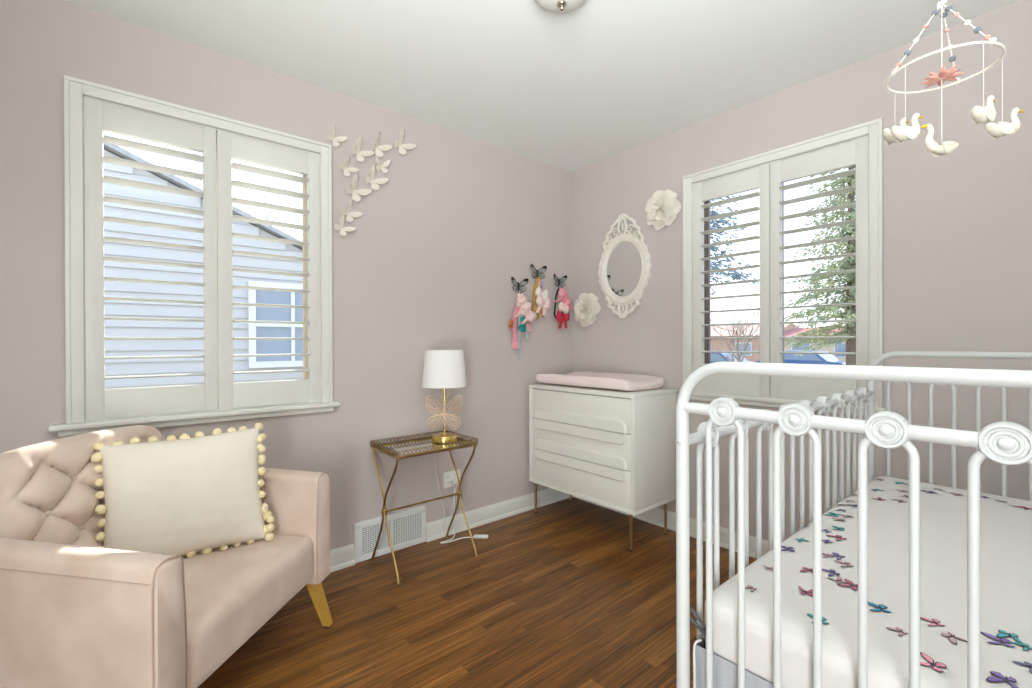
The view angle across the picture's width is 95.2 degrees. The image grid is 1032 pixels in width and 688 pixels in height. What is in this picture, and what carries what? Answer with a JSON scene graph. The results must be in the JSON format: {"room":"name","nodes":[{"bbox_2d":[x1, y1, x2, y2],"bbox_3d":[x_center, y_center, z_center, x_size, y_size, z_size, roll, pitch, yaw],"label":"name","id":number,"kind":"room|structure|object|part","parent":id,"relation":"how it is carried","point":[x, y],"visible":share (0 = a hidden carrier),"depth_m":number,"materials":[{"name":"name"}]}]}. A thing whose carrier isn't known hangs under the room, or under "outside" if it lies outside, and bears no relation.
{"room":"bedroom","nodes":[
{"label":"bedroom","id":0,"kind":"room"},
{"bbox_2d":[0,0,571,549],"bbox_3d":[-1.056,-0.069,2.390,4.030,2.440,0.140,0,0,-40],"label":"wall","id":1,"kind":"structure","parent":0,"point":[432,256],"depth_m":2.52,"materials":[{"name":"paint"}]},
{"bbox_2d":[48,75,339,436],"bbox_3d":[-1.351,-0.329,2.111,1.054,1.340,0.185,0,0,-40],"label":"window","id":2,"kind":"structure","parent":1,"relation":"in","point":[74,88],"depth_m":1.91,"materials":[{"name":"paint"}]},
{"bbox_2d":[83,96,217,420],"bbox_3d":[-1.495,-0.326,1.943,0.442,1.240,0.081,0,0,-40],"label":"plantation shutter","id":3,"kind":"object","parent":2,"relation":"attached to","point":[100,403],"visible":1,"depth_m":1.91,"materials":[{"name":"paint"}]},
{"bbox_3d":[-1.379,-0.327,2.156,0.863,1.232,0.030,0,0,-40],"label":"sash","id":4,"kind":"part","parent":2,"relation":"part of","materials":[{"name":"beige"}]},
{"bbox_2d":[216,129,321,409],"bbox_3d":[-1.152,-0.328,2.233,0.448,1.240,0.081,0,0,-40],"label":"plantation shutter","id":5,"kind":"object","parent":2,"relation":"attached to","point":[229,146],"visible":0.99,"depth_m":2.19,"materials":[{"name":"paint"}]},
{"bbox_2d":[327,124,347,146],"bbox_3d":[-0.913,-1.055,2.396,0.036,0.108,0.106,0,0,41],"label":"butterfly","id":6,"kind":"object","parent":1,"relation":"attached to","point":[329,136],"visible":1,"depth_m":2.39,"materials":[{"name":"white paper"}]},
{"bbox_2d":[330,544,354,572],"bbox_3d":[-1.638,1.103,1.792,2.078,0.104,0.022,0,0,-40],"label":"baseboard","id":7,"kind":"structure","parent":1,"relation":"attached to","point":[341,557],"depth_m":2.42,"materials":[{"name":"paint"}]},
{"bbox_2d":[334,215,355,235],"bbox_3d":[-0.881,-0.607,2.425,0.110,0.111,0.028,0,0,-35],"label":"butterfly","id":8,"kind":"object","parent":1,"relation":"attached to","point":[337,226],"visible":1,"depth_m":2.42,"materials":[{"name":"white paper"}]},
{"bbox_2d":[339,156,358,175],"bbox_3d":[-0.860,-0.915,2.432,0.100,0.102,0.039,0,0,-27],"label":"butterfly","id":9,"kind":"object","parent":1,"relation":"attached to","point":[346,161],"visible":1,"depth_m":2.43,"materials":[{"name":"white paper"}]},
{"bbox_2d":[342,199,362,221],"bbox_3d":[-0.847,-0.688,2.441,0.110,0.113,0.041,0,0,-27],"label":"butterfly","id":10,"kind":"object","parent":1,"relation":"attached to","point":[347,212],"visible":1,"depth_m":2.44,"materials":[{"name":"white paper"}]},
{"bbox_2d":[346,173,371,200],"bbox_3d":[-0.827,-0.813,2.463,0.047,0.139,0.137,0,0,41],"label":"butterfly","id":11,"kind":"object","parent":1,"relation":"attached to","point":[349,189],"visible":1,"depth_m":2.46,"materials":[{"name":"white paper"}]},
{"bbox_2d":[351,136,373,161],"bbox_3d":[-0.803,-1.018,2.471,0.120,0.126,0.050,0,0,-25],"label":"butterfly","id":12,"kind":"object","parent":1,"relation":"attached to","point":[354,150],"visible":1,"depth_m":2.47,"materials":[{"name":"white paper"}]},
{"bbox_2d":[365,164,388,189],"bbox_3d":[-0.751,-0.890,2.529,0.131,0.134,0.041,0,0,-44],"label":"butterfly","id":13,"kind":"object","parent":1,"relation":"attached to","point":[372,182],"visible":1,"depth_m":2.52,"materials":[{"name":"white paper"}]},
{"bbox_2d":[371,131,391,156],"bbox_3d":[-0.721,-1.070,2.533,0.116,0.128,0.057,0,0,-22],"label":"butterfly","id":14,"kind":"object","parent":1,"relation":"attached to","point":[376,148],"visible":1,"depth_m":2.54,"materials":[{"name":"white paper"}]},
{"bbox_2d":[376,155,389,172],"bbox_3d":[-0.726,-0.969,2.557,0.085,0.084,0.028,0,0,-40],"label":"butterfly","id":15,"kind":"object","parent":1,"relation":"attached to","point":[386,163],"visible":1,"depth_m":2.56,"materials":[{"name":"white paper"}]},
{"bbox_2d":[354,505,425,562],"bbox_3d":[-0.686,1.043,2.604,0.422,0.210,0.012,0,0,-40],"label":"air vent","id":16,"kind":"object","parent":1,"relation":"in","point":[407,528],"visible":0.92,"depth_m":2.60,"materials":[{"name":"white metal"}]},
{"bbox_2d":[362,521,390,554],"bbox_3d":[-0.752,1.045,2.547,0.162,0.147,0.005,0,0,-40],"label":"grille","id":17,"kind":"object","parent":16,"relation":"attached to","point":[370,531],"depth_m":2.54,"materials":[{"name":"white metal"}]},
{"bbox_2d":[393,513,420,545],"bbox_3d":[-0.614,1.044,2.663,0.176,0.147,0.005,0,0,-40],"label":"grille","id":18,"kind":"object","parent":16,"relation":"attached to","point":[406,526],"depth_m":2.66,"materials":[{"name":"white metal"}]},
{"bbox_2d":[394,128,415,154],"bbox_3d":[-0.625,-1.123,2.632,0.050,0.137,0.135,0,0,38],"label":"butterfly","id":19,"kind":"object","parent":1,"relation":"attached to","point":[400,146],"visible":1,"depth_m":2.63,"materials":[{"name":"white paper"}]},
{"bbox_2d":[443,469,459,487],"bbox_3d":[-0.388,0.817,2.859,0.120,0.094,0.008,0,0,-40],"label":"wall outlet","id":20,"kind":"object","parent":1,"relation":"attached to","point":[447,476],"visible":0.7,"depth_m":2.84,"materials":[{"name":"white plastic"}]},
{"bbox_2d":[446,474,450,485],"bbox_3d":[-0.406,0.817,2.840,0.033,0.068,0.002,0,0,-40],"label":"receptacle","id":21,"kind":"object","parent":20,"relation":"attached to","point":[448,476],"depth_m":2.84,"materials":[{"name":"white plastic"}]},
{"bbox_2d":[426,488,572,541],"bbox_3d":[-0.045,1.093,3.140,1.248,0.104,0.022,0,0,-40],"label":"baseboard","id":22,"kind":"structure","parent":1,"relation":"attached to","point":[435,530],"depth_m":3.05,"materials":[{"name":"paint"}]},
{"bbox_2d":[511,277,528,292],"bbox_3d":[0.022,-0.389,3.185,0.154,0.121,0.040,0,0,-40],"label":"hook","id":23,"kind":"object","parent":1,"relation":"attached to","point":[518,286],"visible":0.95,"depth_m":3.20,"materials":[{"name":"grey metal"}]},
{"bbox_2d":[512,293,527,316],"bbox_3d":[0.031,-0.261,3.146,0.175,0.162,0.042,0,0,-40],"label":"bow","id":24,"kind":"object","parent":23,"relation":"hanging from","point":[519,302],"visible":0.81,"depth_m":3.14,"materials":[{"name":"pink fabric"}]},
{"bbox_2d":[517,314,528,359],"bbox_3d":[0.045,-0.061,3.196,0.100,0.336,0.055,0,0,-40],"label":"ribbon","id":25,"kind":"object","parent":24,"relation":"hanging from","point":[520,315],"visible":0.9,"depth_m":3.17,"materials":[{"name":"grey fabric"}]},
{"bbox_2d":[512,295,530,348],"bbox_3d":[0.038,-0.151,3.187,0.148,0.367,0.033,0,0,-32],"label":"ribbon","id":26,"kind":"object","parent":23,"relation":"hanging from","point":[516,309],"visible":0.66,"depth_m":3.16,"materials":[{"name":"pink fabric"}]},
{"bbox_2d":[508,319,513,328],"bbox_3d":[-0.032,-0.133,3.133,0.047,0.063,0.018,0,0,-40],"label":"bow","id":27,"kind":"object","parent":26,"relation":"attached to","point":[511,321],"visible":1,"depth_m":3.13,"materials":[{"name":"orange fabric"}]},
{"bbox_2d":[518,316,526,331],"bbox_3d":[0.046,-0.133,3.174,0.081,0.112,0.032,0,0,-40],"label":"bow","id":28,"kind":"object","parent":26,"relation":"attached to","point":[522,327],"visible":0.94,"depth_m":3.16,"materials":[{"name":"teal fabric"}]},
{"bbox_2d":[518,297,536,323],"bbox_3d":[0.074,-0.226,3.159,0.175,0.181,0.042,0,0,-40],"label":"bow","id":29,"kind":"object","parent":23,"relation":"hanging from","point":[531,316],"visible":1,"depth_m":3.16,"materials":[{"name":"fabric"}]},
{"bbox_2d":[531,264,546,278],"bbox_3d":[0.155,-0.493,3.297,0.154,0.121,0.040,0,0,-40],"label":"hook","id":30,"kind":"object","parent":1,"relation":"attached to","point":[537,273],"visible":0.91,"depth_m":3.31,"materials":[{"name":"grey metal"}]},
{"bbox_2d":[532,277,543,305],"bbox_3d":[0.159,-0.346,3.285,0.087,0.248,0.058,0,0,-40],"label":"headband","id":31,"kind":"object","parent":30,"relation":"hanging from","point":[538,283],"visible":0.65,"depth_m":3.27,"materials":[{"name":"yellow fabric"}]},
{"bbox_2d":[533,304,544,318],"bbox_3d":[0.162,-0.233,3.279,0.119,0.122,0.034,0,0,-40],"label":"bow","id":32,"kind":"object","parent":31,"relation":"attached to","point":[535,306],"visible":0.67,"depth_m":3.27,"materials":[{"name":"yellow fabric"}]},
{"bbox_2d":[535,287,548,299],"bbox_3d":[0.181,-0.351,3.268,0.126,0.091,0.036,0,0,-40],"label":"bow","id":33,"kind":"object","parent":31,"relation":"attached to","point":[539,292],"visible":0.98,"depth_m":3.26,"materials":[{"name":"beige fabric"}]},
{"bbox_2d":[535,295,550,315],"bbox_3d":[0.190,-0.270,3.270,0.140,0.146,0.040,0,0,-40],"label":"bow","id":34,"kind":"object","parent":31,"relation":"attached to","point":[540,302],"visible":1,"depth_m":3.26,"materials":[{"name":"fabric"}]},
{"bbox_2d":[554,274,566,287],"bbox_3d":[0.321,-0.451,3.437,0.142,0.112,0.040,0,0,-40],"label":"hook","id":35,"kind":"object","parent":1,"relation":"attached to","point":[558,282],"visible":0.98,"depth_m":3.45,"materials":[{"name":"grey metal"}]},
{"bbox_2d":[554,288,563,317],"bbox_3d":[0.318,-0.292,3.448,0.110,0.240,0.019,0,0,-40],"label":"headband","id":36,"kind":"object","parent":35,"relation":"hanging from","point":[558,288],"visible":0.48,"depth_m":3.42,"materials":[{"name":"black fabric"}]},
{"bbox_2d":[553,288,572,309],"bbox_3d":[0.347,-0.324,3.412,0.213,0.166,0.045,0,0,-40],"label":"bow","id":37,"kind":"object","parent":35,"relation":"hanging from","point":[563,296],"visible":0.93,"depth_m":3.40,"materials":[{"name":"pink fabric"}]},
{"bbox_2d":[559,302,568,313],"bbox_3d":[0.345,-0.261,3.397,0.111,0.086,0.032,0,0,-40],"label":"bow","id":38,"kind":"object","parent":37,"relation":"hanging from","point":[562,307],"visible":1,"depth_m":3.38,"materials":[{"name":"fabric"}]},
{"bbox_2d":[556,311,569,328],"bbox_3d":[0.340,-0.179,3.416,0.138,0.136,0.040,0,0,-40],"label":"bow","id":39,"kind":"object","parent":38,"relation":"hanging from","point":[560,318],"visible":0.98,"depth_m":3.40,"materials":[{"name":"red fabric"}]},
{"bbox_2d":[197,497,755,687],"bbox_3d":[0.156,1.212,0.967,4.030,0.120,3.880,0,0,-40],"label":"floor","id":40,"kind":"structure","parent":0,"point":[555,596],"depth_m":1.99,"materials":[{"name":"brown wood"}]},
{"bbox_2d":[0,425,332,687],"bbox_3d":[-1.135,0.726,1.552,0.685,0.856,0.845,0,0,6],"label":"armchair","id":41,"kind":"object","parent":40,"relation":"on","point":[75,612],"visible":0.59,"depth_m":1.27,"materials":[{"name":"fabric"}]},
{"bbox_3d":[-1.384,0.547,1.575,0.187,0.496,0.670,0,0,6],"label":"backrest","id":42,"kind":"part","parent":41,"relation":"part of","materials":[{"name":"fabric"}]},
{"bbox_3d":[-1.140,0.718,1.180,0.606,0.452,0.103,0,0,6],"label":"arm","id":43,"kind":"part","parent":41,"relation":"part of","materials":[{"name":"fabric"}]},
{"bbox_2d":[91,423,274,557],"bbox_3d":[-1.153,0.530,1.666,0.524,0.439,0.166,0,0,-39],"label":"throw pillow","id":44,"kind":"object","parent":41,"relation":"on","point":[187,496],"visible":0.88,"depth_m":1.62,"materials":[{"name":"beige fabric"}]},
{"bbox_3d":[-1.090,0.833,1.548,0.554,0.198,0.686,0,0,6],"label":"seat","id":45,"kind":"part","parent":41,"relation":"part of","materials":[{"name":"fabric"}]},
{"bbox_3d":[-1.068,0.715,1.918,0.606,0.452,0.103,0,0,6],"label":"arm","id":46,"kind":"part","parent":41,"relation":"part of","materials":[{"name":"fabric"}]},
{"bbox_3d":[-0.796,1.039,1.899,0.080,0.225,0.080,0,0,6],"label":"leg","id":47,"kind":"part","parent":41,"relation":"part of","materials":[{"name":"brown wood"}]},
{"bbox_2d":[370,430,477,584],"bbox_3d":[-0.486,0.829,2.511,0.480,0.640,0.327,0,0,-40],"label":"side table","id":48,"kind":"object","parent":40,"relation":"on","point":[403,449],"visible":0.91,"depth_m":2.47,"materials":[{"name":"gold metal"}]},
{"bbox_2d":[382,439,464,454],"bbox_3d":[-0.487,0.543,2.511,0.398,0.007,0.257,0,0,-40],"label":"tabletop","id":49,"kind":"object","parent":48,"relation":"on","point":[419,443],"depth_m":2.51,"materials":[{"name":"clear glass"}]},
{"bbox_3d":[-0.487,0.543,2.511,0.462,0.012,0.321,0,0,-40],"label":"tray frame","id":50,"kind":"part","parent":48,"relation":"part of","materials":[{"name":"gold metal"}]},
{"bbox_3d":[-0.487,0.525,2.510,0.468,0.032,0.327,0,0,-40],"label":"gallery rail","id":51,"kind":"part","parent":48,"relation":"part of","materials":[{"name":"gold metal"}]},
{"bbox_2d":[422,350,466,529],"bbox_3d":[-0.394,0.566,2.678,0.244,1.066,0.394,0,0,0],"label":"table lamp","id":52,"kind":"object","parent":48,"relation":"on","point":[444,369],"visible":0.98,"depth_m":2.52,"materials":[{"name":"white fabric"}]},
{"bbox_3d":[-0.395,0.345,2.603,0.028,0.309,0.027,0,0,0],"label":"stem","id":53,"kind":"part","parent":52,"relation":"part of","materials":[{"name":"gold metal"}]},
{"bbox_3d":[-0.396,0.134,2.602,0.244,0.200,0.244,0,0,0],"label":"lamp shade","id":54,"kind":"part","parent":52,"relation":"part of","materials":[{"name":"white fabric"}]},
{"bbox_3d":[-0.422,0.813,2.781,0.094,0.574,0.222,0,0,20],"label":"power cord","id":55,"kind":"part","parent":52,"relation":"part of","materials":[{"name":"white plastic"}]},
{"bbox_2d":[440,479,487,543],"bbox_3d":[-0.316,0.984,2.805,0.286,0.326,0.143,0,0,-15],"label":"extension cord","id":56,"kind":"object","parent":40,"relation":"on","point":[476,536],"visible":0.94,"depth_m":2.78,"materials":[{"name":"white plastic"}]},
{"bbox_2d":[529,383,677,550],"bbox_3d":[0.532,0.710,3.030,0.446,0.867,0.858,0,0,-40],"label":"dresser","id":57,"kind":"object","parent":40,"relation":"on","point":[614,449],"visible":0.94,"depth_m":2.77,"materials":[{"name":"paint"}]},
{"bbox_3d":[0.134,1.040,3.201,0.020,0.208,0.020,0,0,-40],"label":"leg","id":58,"kind":"part","parent":57,"relation":"part of","materials":[{"name":"gold metal"}]},
{"bbox_3d":[0.366,0.464,2.889,0.014,0.064,0.744,0,0,-40],"label":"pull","id":59,"kind":"part","parent":57,"relation":"part of","materials":[{"name":"paint"}]},
{"bbox_3d":[0.367,0.532,2.889,0.014,0.064,0.744,0,0,-40],"label":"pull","id":60,"kind":"part","parent":57,"relation":"part of","materials":[{"name":"paint"}]},
{"bbox_3d":[0.367,0.667,2.890,0.014,0.064,0.744,0,0,-40],"label":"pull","id":61,"kind":"part","parent":57,"relation":"part of","materials":[{"name":"paint"}]},
{"bbox_3d":[0.367,0.735,2.890,0.014,0.064,0.744,0,0,-40],"label":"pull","id":62,"kind":"part","parent":57,"relation":"part of","materials":[{"name":"paint"}]},
{"bbox_3d":[0.379,0.400,2.900,0.020,0.192,0.808,0,0,-40],"label":"drawer","id":63,"kind":"part","parent":57,"relation":"part of","materials":[{"name":"paint"}]},
{"bbox_3d":[0.379,0.599,2.900,0.020,0.199,0.808,0,0,-40],"label":"drawer","id":64,"kind":"part","parent":57,"relation":"part of","materials":[{"name":"paint"}]},
{"bbox_3d":[0.380,0.808,2.901,0.020,0.210,0.808,0,0,-40],"label":"drawer","id":65,"kind":"part","parent":57,"relation":"part of","materials":[{"name":"paint"}]},
{"bbox_2d":[536,371,663,390],"bbox_3d":[0.522,0.234,3.062,0.385,0.076,0.778,0,0,-40],"label":"changing pad","id":66,"kind":"object","parent":57,"relation":"on","point":[615,381],"visible":1,"depth_m":2.89,"materials":[{"name":"pink fabric"}]},
{"bbox_3d":[0.636,1.040,2.608,0.020,0.208,0.020,0,0,-40],"label":"leg","id":67,"kind":"part","parent":57,"relation":"part of","materials":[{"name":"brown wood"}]},
{"bbox_3d":[0.898,1.039,2.829,0.020,0.208,0.020,0,0,-40],"label":"leg","id":68,"kind":"part","parent":57,"relation":"part of","materials":[{"name":"gold metal"}]},
{"bbox_2d":[676,351,1031,687],"bbox_3d":[1.111,0.589,1.093,1.400,1.118,0.815,0,0,-40],"label":"crib","id":69,"kind":"object","parent":40,"relation":"on","point":[1004,442],"visible":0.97,"depth_m":0.86,"materials":[{"name":"metal"}]},
{"bbox_2d":[690,607,772,687],"bbox_3d":[1.105,0.810,1.098,1.349,0.555,0.788,0,0,-40],"label":"skirt","id":70,"kind":"object","parent":69,"relation":"hanging from","point":[725,673],"visible":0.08,"depth_m":0.92,"materials":[{"name":"grey fabric"}]},
{"bbox_3d":[0.858,0.520,1.391,1.366,0.676,0.022,0,0,-40],"label":"panel","id":71,"kind":"part","parent":69,"relation":"part of","materials":[{"name":"metal"}]},
{"bbox_2d":[705,476,1031,687],"bbox_3d":[1.114,0.558,1.098,1.332,0.145,0.749,0,0,-40],"label":"mattress","id":72,"kind":"object","parent":69,"relation":"on","point":[1005,522],"visible":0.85,"depth_m":0.92,"materials":[{"name":"white fabric"}]},
{"bbox_3d":[1.632,0.585,1.534,0.026,1.118,0.809,0,0,-40],"label":"panel","id":73,"kind":"part","parent":69,"relation":"part of","materials":[{"name":"metal"}]},
{"bbox_2d":[64,0,1020,170],"bbox_3d":[0.147,-1.348,0.959,4.030,0.120,3.880,0,0,-40],"label":"ceiling","id":74,"kind":"structure","parent":0,"point":[597,80],"depth_m":2.07,"materials":[{"name":"white paint"}]},
{"bbox_2d":[536,0,584,12],"bbox_3d":[0.163,-1.238,1.676,0.212,0.106,0.212,0,0,-40],"label":"ceiling light","id":75,"kind":"object","parent":74,"relation":"attached to","point":[557,6],"visible":1,"depth_m":1.70,"materials":[{"name":"white glass"}]},
{"bbox_2d":[882,0,1023,156],"bbox_3d":[1.014,-0.872,1.115,0.238,0.840,0.246,0,0,-40],"label":"mobile","id":76,"kind":"object","parent":74,"relation":"hanging from","point":[896,134],"visible":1,"depth_m":1.10,"materials":[{"name":"beige fabric"}]},
{"bbox_2d":[571,0,1031,540],"bbox_3d":[1.682,-0.078,2.166,0.140,2.440,3.740,0,0,-40],"label":"wall","id":77,"kind":"structure","parent":0,"point":[957,225],"depth_m":2.03,"materials":[{"name":"paint"}]},
{"bbox_2d":[573,293,600,326],"bbox_3d":[0.487,-0.248,3.391,0.094,0.252,0.253,0,0,-40],"label":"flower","id":78,"kind":"object","parent":77,"relation":"attached to","point":[586,308],"visible":1,"depth_m":3.38,"materials":[{"name":"white paper"}]},
{"bbox_2d":[598,213,650,318],"bbox_3d":[0.719,-0.523,3.169,0.030,0.711,0.424,0,0,-40],"label":"wall mirror","id":79,"kind":"object","parent":77,"relation":"attached to","point":[624,264],"visible":1,"depth_m":3.16,"materials":[{"name":"white plastic"}]},
{"bbox_3d":[0.727,-0.504,3.176,0.005,0.380,0.312,0,0,-40],"label":"glass","id":80,"kind":"part","parent":79,"relation":"part of","materials":[{"name":"white mirror"}]},
{"bbox_2d":[645,189,680,229],"bbox_3d":[0.887,-0.840,2.914,0.094,0.249,0.252,0,0,-40],"label":"rose","id":81,"kind":"object","parent":77,"relation":"attached to","point":[662,208],"visible":1,"depth_m":2.90,"materials":[{"name":"white paper"}]},
{"bbox_2d":[572,495,767,557],"bbox_3d":[1.586,1.091,2.162,0.022,0.104,3.578,0,0,-40],"label":"baseboard","id":82,"kind":"structure","parent":77,"relation":"attached to","point":[655,516],"depth_m":2.80,"materials":[{"name":"paint"}]},
{"bbox_2d":[683,118,885,415],"bbox_3d":[1.371,-0.336,2.507,0.170,1.332,0.987,0,0,-40],"label":"window","id":83,"kind":"structure","parent":77,"relation":"in","point":[874,128],"depth_m":2.38,"materials":[{"name":"paint"}]},
{"bbox_2d":[692,163,769,397],"bbox_3d":[1.196,-0.334,2.648,0.081,1.232,0.442,0,0,-40],"label":"plantation shutter","id":84,"kind":"object","parent":83,"relation":"attached to","point":[758,177],"visible":0.91,"depth_m":2.61,"materials":[{"name":"paint"}]},
{"bbox_3d":[1.406,-0.334,2.537,0.030,1.224,0.851,0,0,-40],"label":"sash","id":85,"kind":"part","parent":83,"relation":"part of","materials":[{"name":"white wood"}]},
{"bbox_2d":[770,135,868,405],"bbox_3d":[1.482,-0.334,2.310,0.081,1.232,0.438,0,0,-40],"label":"plantation shutter","id":86,"kind":"object","parent":83,"relation":"attached to","point":[855,152],"visible":0.88,"depth_m":2.29,"materials":[{"name":"paint"}]},
{"bbox_3d":[6.446,1.944,11.923,100.000,0.200,85.000,0,0,-40],"label":"ground","id":87,"kind":"structure","parent":0,"visible":0},
{"bbox_2d":[103,140,302,388],"bbox_3d":[-6.687,-0.055,7.457,9.500,3.920,8.250,0,0,-40],"label":"neighbor house","id":88,"kind":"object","parent":87,"relation":"on","point":[112,328],"visible":0.15,"depth_m":4.84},
{"bbox_3d":[-2.635,-0.218,5.547,0.780,0.830,0.030,0,0,-40],"label":"pane","id":89,"kind":"part","parent":88,"relation":"part of","materials":[{"name":"blue"}]},
{"bbox_2d":[165,151,297,229],"bbox_3d":[-9.912,-2.566,16.404,5.121,8.916,7.347,0,0,-40],"label":"bare tree","id":90,"kind":"object","parent":87,"relation":"on","point":[250,212],"visible":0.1,"depth_m":16.46,"materials":[{"name":"brown plant"}]},
{"bbox_2d":[715,339,743,361],"bbox_3d":[8.526,0.770,18.552,2.081,2.096,1.325,0,0,-40],"label":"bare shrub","id":91,"kind":"object","parent":87,"relation":"on","point":[732,356],"visible":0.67,"depth_m":18.38,"materials":[{"name":"brown plant"}]},
{"bbox_2d":[710,195,758,294],"bbox_3d":[4.272,-4.656,12.949,4.327,13.008,3.882,0,0,7],"label":"spruce tree","id":92,"kind":"object","parent":87,"relation":"on","point":[715,225],"visible":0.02,"depth_m":12.16,"materials":[{"name":"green plant"}]},
{"bbox_2d":[711,299,785,361],"bbox_3d":[7.344,0.150,16.075,2.712,3.365,2.638,0,0,-23],"label":"bare tree","id":93,"kind":"object","parent":87,"relation":"on","point":[736,347],"visible":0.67,"depth_m":16.34,"materials":[{"name":"brown plant"}]},
{"bbox_2d":[711,324,798,361],"bbox_3d":[16.368,0.128,36.563,7.800,3.200,9.300,0,0,-40],"label":"house","id":94,"kind":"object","parent":87,"relation":"on","point":[754,344],"visible":0.19,"depth_m":32.83,"materials":[{"name":"brick"}]},
{"bbox_3d":[15.478,0.346,32.098,0.030,0.760,0.960,0,0,-40],"label":"pane","id":95,"kind":"part","parent":94,"relation":"part of","materials":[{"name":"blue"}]},
{"bbox_2d":[784,327,845,360],"bbox_3d":[21.989,0.305,29.923,7.800,2.850,7.800,0,0,-40],"label":"house","id":96,"kind":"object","parent":87,"relation":"on","point":[841,347],"visible":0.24,"depth_m":29.14,"materials":[{"name":"grey"}]},
{"bbox_3d":[17.760,0.346,29.401,0.030,0.760,0.960,0,0,-40],"label":"pane","id":97,"kind":"part","parent":96,"relation":"part of","materials":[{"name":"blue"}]},
{"bbox_3d":[19.268,0.347,27.620,0.030,0.760,0.960,0,0,-40],"label":"pane","id":98,"kind":"part","parent":96,"relation":"part of","materials":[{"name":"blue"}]},
{"bbox_2d":[784,165,855,364],"bbox_3d":[9.515,-3.421,13.118,4.029,10.500,3.700,0,0,42],"label":"spruce tree","id":99,"kind":"object","parent":87,"relation":"on","point":[849,263],"visible":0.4,"depth_m":13.07,"materials":[{"name":"green plant"}]},
{"bbox_3d":[14.842,1.781,19.028,8.000,0.020,85.000,0,0,-40],"label":"street","id":100,"kind":"object","parent":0,"visible":0},
{"bbox_2d":[711,353,751,362],"bbox_3d":[9.308,1.054,22.467,1.800,1.450,4.300,0,0,-40],"label":"parked car","id":101,"kind":"object","parent":100,"relation":"on","point":[716,357],"visible":0.02,"depth_m":21.37,"materials":[{"name":"blue paint"}]},
{"bbox_2d":[753,350,844,364],"bbox_3d":[13.888,1.036,22.937,1.800,1.450,4.300,0,0,-40],"label":"parked car","id":102,"kind":"object","parent":100,"relation":"on","point":[829,359],"visible":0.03,"depth_m":22.03,"materials":[{"name":"blue paint"}]}
]}

